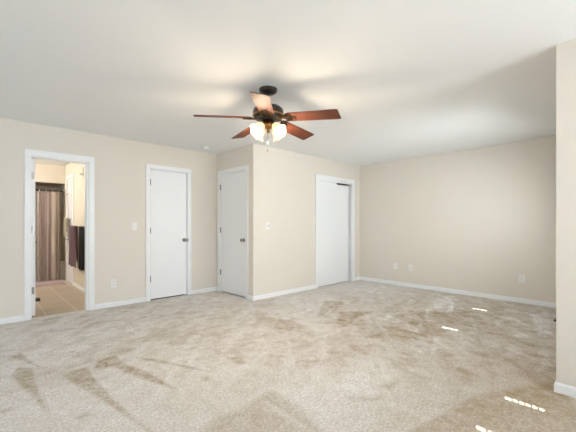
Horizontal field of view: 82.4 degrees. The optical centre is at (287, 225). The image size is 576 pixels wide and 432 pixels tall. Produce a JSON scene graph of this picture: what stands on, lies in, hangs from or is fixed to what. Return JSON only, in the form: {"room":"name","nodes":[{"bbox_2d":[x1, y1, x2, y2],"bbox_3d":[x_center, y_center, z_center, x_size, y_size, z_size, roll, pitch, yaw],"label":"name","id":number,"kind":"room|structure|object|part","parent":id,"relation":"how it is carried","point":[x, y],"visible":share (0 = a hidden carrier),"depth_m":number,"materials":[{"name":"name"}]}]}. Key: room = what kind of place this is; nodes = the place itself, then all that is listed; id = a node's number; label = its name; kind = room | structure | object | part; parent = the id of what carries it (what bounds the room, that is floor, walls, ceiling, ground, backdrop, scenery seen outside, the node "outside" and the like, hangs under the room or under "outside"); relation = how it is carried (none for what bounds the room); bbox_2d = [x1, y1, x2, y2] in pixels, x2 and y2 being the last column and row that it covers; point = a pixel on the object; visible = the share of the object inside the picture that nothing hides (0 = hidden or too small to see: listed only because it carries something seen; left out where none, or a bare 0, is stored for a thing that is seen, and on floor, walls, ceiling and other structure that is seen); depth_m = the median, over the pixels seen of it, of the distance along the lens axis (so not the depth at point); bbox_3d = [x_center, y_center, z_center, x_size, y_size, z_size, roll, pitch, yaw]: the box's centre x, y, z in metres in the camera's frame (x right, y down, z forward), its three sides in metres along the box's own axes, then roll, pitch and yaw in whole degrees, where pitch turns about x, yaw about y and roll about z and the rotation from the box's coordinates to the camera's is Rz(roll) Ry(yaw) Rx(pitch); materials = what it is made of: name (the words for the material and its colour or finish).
{"room":"empty bedroom","nodes":[
{"label":"empty bedroom","id":0,"kind":"room"},
{"bbox_2d":[35,185,57,191],"bbox_3d":[-6.040,-0.050,6.964,1.960,2.440,0.120,0,0,-43],"label":"wall","id":1,"kind":"structure","parent":0,"point":[36,186],"depth_m":7.43,"materials":[{"name":"beige paint"}]},
{"bbox_2d":[35,182,62,186],"bbox_3d":[-5.782,-0.905,6.691,1.960,0.030,0.630,0,0,-43],"label":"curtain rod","id":2,"kind":"structure","parent":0,"point":[36,183],"depth_m":7.19,"materials":[{"name":"brown metal"}]},
{"bbox_2d":[35,163,64,260],"bbox_3d":[-5.741,-0.255,6.647,1.960,2.030,0.750,0,0,-43],"label":"wall","id":3,"kind":"structure","parent":0,"point":[44,173],"depth_m":6.98,"materials":[{"name":"paint"}]},
{"bbox_2d":[35,189,65,192],"bbox_3d":[-5.453,-0.720,6.341,1.960,0.068,0.068,0,0,-43],"label":"curtain rod","id":4,"kind":"object","parent":3,"relation":"attached to","point":[35,189],"visible":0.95,"depth_m":6.83,"materials":[{"name":"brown metal"}]},
{"bbox_2d":[35,191,59,280],"bbox_3d":[-5.128,0.222,6.624,0.905,1.827,0.065,0,0,-43],"label":"shower curtain","id":5,"kind":"object","parent":4,"relation":"hanging from","point":[47,204],"visible":0.49,"depth_m":6.79,"materials":[{"name":"brown fabric"}]},
{"bbox_3d":[-5.461,-0.720,6.334,1.940,0.026,0.026,0,0,-43],"label":"rod","id":6,"kind":"part","parent":4,"relation":"part of","materials":[{"name":"brown metal"}]},
{"bbox_2d":[32,280,84,316],"bbox_3d":[-4.610,1.194,5.534,2.080,0.052,3.921,0,0,-43],"label":"floor","id":7,"kind":"structure","parent":0,"point":[54,299],"depth_m":5.18,"materials":[{"name":"beige tile"}]},
{"bbox_2d":[35,259,64,281],"bbox_3d":[-5.750,0.969,6.656,1.958,0.402,0.722,0,0,-43],"label":"bathtub","id":8,"kind":"object","parent":7,"relation":"on","point":[62,263],"visible":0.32,"depth_m":7.03,"materials":[{"name":"ceramic"}]},
{"bbox_2d":[35,280,65,286],"bbox_3d":[-4.876,1.153,6.473,0.780,0.030,0.590,0,0,-43],"label":"bath rug","id":9,"kind":"object","parent":7,"relation":"on","point":[56,282],"visible":0.66,"depth_m":6.48,"materials":[{"name":"pink fabric"}]},
{"bbox_2d":[63,163,84,287],"bbox_3d":[-3.959,-0.050,6.272,0.120,2.440,3.981,0,0,-43],"label":"wall","id":10,"kind":"structure","parent":0,"point":[77,169],"depth_m":6.11,"materials":[{"name":"paint"}]},
{"bbox_2d":[67,178,71,282],"bbox_3d":[-4.389,0.106,6.664,0.035,2.103,0.590,0,0,-43],"label":"door","id":11,"kind":"structure","parent":10,"relation":"in","point":[69,268],"depth_m":6.70,"materials":[{"name":"white paint"}]},
{"bbox_2d":[64,178,71,239],"bbox_3d":[-4.460,-0.320,6.666,0.068,1.220,0.420,0,0,-43],"label":"towel rack","id":12,"kind":"object","parent":11,"relation":"attached to","point":[71,178],"visible":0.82,"depth_m":6.82,"materials":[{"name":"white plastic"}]},
{"bbox_2d":[63,217,67,236],"bbox_3d":[-4.515,0.039,6.676,0.044,0.398,0.231,0,0,-43],"label":"hand towel","id":13,"kind":"object","parent":12,"relation":"hanging from","point":[65,227],"visible":1,"depth_m":6.67,"materials":[{"name":"beige fabric"}]},
{"bbox_2d":[66,173,73,284],"bbox_3d":[-4.406,0.080,6.648,0.016,2.180,0.720,0,0,-43],"label":"trim","id":14,"kind":"structure","parent":10,"relation":"attached to","point":[72,174],"depth_m":6.42,"materials":[{"name":"white paint"}]},
{"bbox_2d":[73,282,84,292],"bbox_3d":[-3.400,1.136,5.582,0.012,0.068,2.211,0,0,-43],"label":"baseboard","id":15,"kind":"structure","parent":10,"relation":"attached to","point":[81,288],"depth_m":6.01,"materials":[{"name":"white paint"}]},
{"bbox_3d":[-3.656,0.035,5.795,0.093,0.048,1.188,0,0,-43],"label":"towel bar","id":16,"kind":"object","parent":10,"relation":"attached to","visible":0},
{"bbox_2d":[68,226,77,267],"bbox_3d":[-3.855,0.373,5.889,0.044,0.729,0.682,0,0,-43],"label":"towel","id":17,"kind":"object","parent":16,"relation":"hanging from","point":[73,230],"visible":1,"depth_m":5.79,"materials":[{"name":"purple fabric"}]},
{"bbox_2d":[79,226,84,270],"bbox_3d":[-3.453,0.389,5.512,0.044,0.739,0.381,0,0,-43],"label":"towel","id":18,"kind":"object","parent":16,"relation":"hanging from","point":[81,228],"visible":0.91,"depth_m":5.50,"materials":[{"name":"black fabric"}]},
{"bbox_2d":[0,118,216,317],"bbox_3d":[-3.909,-0.050,3.502,7.353,2.440,0.120,0,0,-43],"label":"wall","id":19,"kind":"structure","parent":0,"point":[120,163],"depth_m":4.75,"materials":[{"name":"paint"}]},
{"bbox_2d":[0,315,23,323],"bbox_3d":[-4.846,1.136,2.528,4.413,0.068,0.012,0,0,-43],"label":"baseboard","id":20,"kind":"structure","parent":19,"relation":"attached to","point":[21,317],"depth_m":3.96,"materials":[{"name":"white paint"}]},
{"bbox_2d":[32,158,35,315],"bbox_3d":[-3.432,0.152,4.440,0.112,2.008,0.607,0,0,-43],"label":"door","id":21,"kind":"structure","parent":19,"relation":"in","point":[33,160],"depth_m":4.21,"materials":[{"name":"white paint"}]},
{"bbox_2d":[31,310,86,318],"bbox_3d":[-2.989,1.166,4.320,0.602,0.008,0.070,0,0,-43],"label":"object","id":22,"kind":"structure","parent":19,"relation":"attached to","point":[78,310],"depth_m":4.29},
{"bbox_2d":[24,149,94,320],"bbox_3d":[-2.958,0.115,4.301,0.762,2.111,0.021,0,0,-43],"label":"trim","id":23,"kind":"structure","parent":19,"relation":"attached to","point":[27,152],"depth_m":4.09,"materials":[{"name":"white paint"}]},
{"bbox_2d":[111,279,115,287],"bbox_3d":[-2.508,0.838,4.733,0.072,0.118,0.009,0,0,-43],"label":"wall outlet","id":24,"kind":"object","parent":19,"relation":"attached to","point":[113,281],"visible":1,"depth_m":4.73,"materials":[{"name":"white plastic"}]},
{"bbox_2d":[95,297,145,309],"bbox_3d":[-2.429,1.136,4.805,0.685,0.068,0.012,0,0,-43],"label":"baseboard","id":25,"kind":"structure","parent":19,"relation":"attached to","point":[137,300],"depth_m":4.78,"materials":[{"name":"white paint"}]},
{"bbox_2d":[132,222,136,229],"bbox_3d":[-2.295,0.015,4.927,0.072,0.118,0.018,0,0,-43],"label":"light switch","id":26,"kind":"object","parent":19,"relation":"attached to","point":[134,224],"visible":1,"depth_m":4.93,"materials":[{"name":"white plastic"}]},
{"bbox_2d":[146,164,190,301],"bbox_3d":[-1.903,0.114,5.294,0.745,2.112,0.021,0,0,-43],"label":"trim","id":27,"kind":"structure","parent":19,"relation":"attached to","point":[148,166],"depth_m":5.20,"materials":[{"name":"white paint"}]},
{"bbox_2d":[150,169,187,298],"bbox_3d":[-1.903,0.142,5.295,0.634,2.015,0.100,0,0,-43],"label":"door","id":28,"kind":"structure","parent":19,"relation":"in","point":[168,239],"depth_m":5.28,"materials":[{"name":"white paint"}]},
{"bbox_2d":[191,287,215,294],"bbox_3d":[-1.454,1.136,5.724,0.491,0.068,0.012,0,0,-43],"label":"baseboard","id":29,"kind":"structure","parent":19,"relation":"attached to","point":[198,291],"depth_m":5.71,"materials":[{"name":"white paint"}]},
{"bbox_2d":[217,145,248,294],"bbox_3d":[-0.906,-0.050,5.589,0.120,2.440,0.960,0,0,-43],"label":"wall","id":30,"kind":"structure","parent":0,"point":[237,157],"depth_m":5.55,"materials":[{"name":"paint"}]},
{"bbox_2d":[220,171,244,296],"bbox_3d":[-0.944,0.138,5.527,0.100,2.025,0.748,0,0,-43],"label":"door","id":31,"kind":"structure","parent":30,"relation":"in","point":[232,186],"depth_m":5.52,"materials":[{"name":"white paint"}]},
{"bbox_2d":[218,165,247,298],"bbox_3d":[-0.937,0.107,5.519,0.021,2.126,0.890,0,0,-43],"label":"trim","id":32,"kind":"structure","parent":30,"relation":"attached to","point":[244,167],"depth_m":5.23,"materials":[{"name":"white paint"}]},
{"bbox_2d":[0,0,575,165],"bbox_3d":[-1.327,-1.310,2.838,10.201,0.080,12.590,0,0,-43],"label":"ceiling","id":33,"kind":"structure","parent":0,"point":[404,79],"depth_m":2.70,"materials":[{"name":"paint"}]},
{"bbox_2d":[200,146,208,149],"bbox_3d":[-1.347,-1.246,5.326,0.135,0.049,0.135,0,0,-43],"label":"smoke detector","id":34,"kind":"object","parent":33,"relation":"attached to","point":[202,147],"visible":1,"depth_m":5.28,"materials":[{"name":"white plastic"}]},
{"bbox_2d":[193,85,340,150],"bbox_3d":[-0.186,-0.979,3.109,1.294,0.582,1.297,0,0,-43],"label":"ceiling fan","id":35,"kind":"object","parent":33,"relation":"hanging from","point":[268,115],"visible":1,"depth_m":2.99,"materials":[{"name":"brown wood"}]},
{"bbox_3d":[-0.581,-0.974,2.958,0.517,0.064,0.151,0,0,-15],"label":"blade","id":36,"kind":"part","parent":35,"relation":"part of","materials":[{"name":"brown wood"}]},
{"bbox_3d":[-0.419,-0.974,3.416,0.151,0.064,0.517,0,0,-33],"label":"blade","id":37,"kind":"part","parent":35,"relation":"part of","materials":[{"name":"brown wood"}]},
{"bbox_3d":[-0.278,-0.873,2.973,0.127,0.134,0.134,0,0,2],"label":"lamp shade","id":38,"kind":"part","parent":35,"relation":"part of","materials":[{"name":"beige glass"}]},
{"bbox_3d":[-0.283,-0.871,3.171,0.137,0.136,0.122,0,0,16],"label":"lamp shade","id":39,"kind":"part","parent":35,"relation":"part of","materials":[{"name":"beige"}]},
{"bbox_3d":[-0.195,-0.974,2.662,0.151,0.064,0.517,0,0,3],"label":"blade","id":40,"kind":"part","parent":35,"relation":"part of","materials":[{"name":"brown wood"}]},
{"bbox_3d":[-0.091,-0.873,3.179,0.127,0.134,0.134,0,0,2],"label":"lamp shade","id":41,"kind":"part","parent":35,"relation":"part of","materials":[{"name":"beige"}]},
{"bbox_3d":[-0.086,-0.871,2.980,0.137,0.136,0.122,0,0,16],"label":"lamp shade","id":42,"kind":"part","parent":35,"relation":"part of","materials":[{"name":"beige glass"}]},
{"bbox_3d":[0.067,-0.974,3.404,0.151,0.064,0.517,0,0,39],"label":"blade","id":43,"kind":"part","parent":35,"relation":"part of","materials":[{"name":"brown wood"}]},
{"bbox_3d":[0.205,-0.974,2.938,0.517,0.064,0.151,0,0,21],"label":"blade","id":44,"kind":"part","parent":35,"relation":"part of","materials":[{"name":"brown wood"}]},
{"bbox_2d":[0,280,575,431],"bbox_3d":[0.030,1.170,1.403,10.008,0.001,8.440,0,0,-43],"label":"floor","id":45,"kind":"structure","parent":0,"point":[359,355],"depth_m":2.75,"materials":[{"name":"carpet"}]},
{"bbox_2d":[249,143,358,295],"bbox_3d":[0.457,-0.050,6.131,2.848,2.440,0.120,0,0,-43],"label":"wall","id":46,"kind":"structure","parent":0,"point":[281,182],"depth_m":5.55,"materials":[{"name":"paint"}]},
{"bbox_2d":[254,285,315,300],"bbox_3d":[-0.012,1.136,5.598,1.435,0.068,0.012,0,0,-43],"label":"baseboard","id":47,"kind":"structure","parent":46,"relation":"attached to","point":[258,297],"depth_m":5.54,"materials":[{"name":"white paint"}]},
{"bbox_2d":[318,180,336,286],"bbox_3d":[0.751,0.158,6.366,0.586,2.000,0.030,0,0,-43],"label":"door","id":48,"kind":"structure","parent":46,"relation":"in","point":[327,191],"depth_m":6.36,"materials":[{"name":"white paint"}]},
{"bbox_2d":[318,179,350,184],"bbox_3d":[0.910,-0.860,6.543,1.057,0.027,0.091,0,0,-43],"label":"trim","id":49,"kind":"structure","parent":46,"relation":"attached to","point":[318,179],"depth_m":6.49,"materials":[{"name":"white paint"}]},
{"bbox_2d":[315,174,354,287],"bbox_3d":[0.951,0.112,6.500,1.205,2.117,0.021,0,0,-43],"label":"trim","id":50,"kind":"structure","parent":46,"relation":"attached to","point":[317,176],"depth_m":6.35,"materials":[{"name":"white paint"}]},
{"bbox_2d":[337,185,348,282],"bbox_3d":[1.088,0.169,6.734,0.490,1.978,0.032,0,0,-43],"label":"door","id":51,"kind":"structure","parent":46,"relation":"in","point":[342,191],"depth_m":6.75,"materials":[{"name":"white paint"}]},
{"bbox_2d":[359,136,555,302],"bbox_3d":[2.846,-0.050,5.759,0.120,2.440,3.938,0,0,-43],"label":"wall","id":52,"kind":"structure","parent":0,"point":[479,219],"depth_m":5.51,"materials":[{"name":"paint"}]},
{"bbox_2d":[360,277,555,307],"bbox_3d":[2.794,1.136,5.719,0.012,0.068,3.686,0,0,-43],"label":"baseboard","id":53,"kind":"structure","parent":52,"relation":"attached to","point":[491,296],"depth_m":5.50,"materials":[{"name":"white paint"}]},
{"bbox_2d":[519,274,524,282],"bbox_3d":[3.518,0.802,4.952,0.009,0.118,0.072,0,0,-43],"label":"wall outlet","id":54,"kind":"object","parent":52,"relation":"attached to","point":[521,277],"visible":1,"depth_m":4.95,"materials":[{"name":"white plastic"}]},
{"bbox_2d":[556,38,575,386],"bbox_3d":[3.018,-0.050,3.299,3.004,2.440,0.120,0,0,-43],"label":"wall","id":55,"kind":"structure","parent":0,"point":[565,51],"depth_m":2.27,"materials":[{"name":"paint"}]},
{"bbox_3d":[3.200,-0.050,1.003,0.120,2.440,3.471,0,0,-43],"label":"wall","id":56,"kind":"structure","parent":0,"visible":0},
{"bbox_2d":[556,382,575,397],"bbox_3d":[3.111,1.136,1.002,0.012,0.068,3.591,0,0,-43],"label":"baseboard","id":57,"kind":"structure","parent":56,"relation":"attached to","point":[563,389],"depth_m":2.27,"materials":[{"name":"white paint"}]}
]}

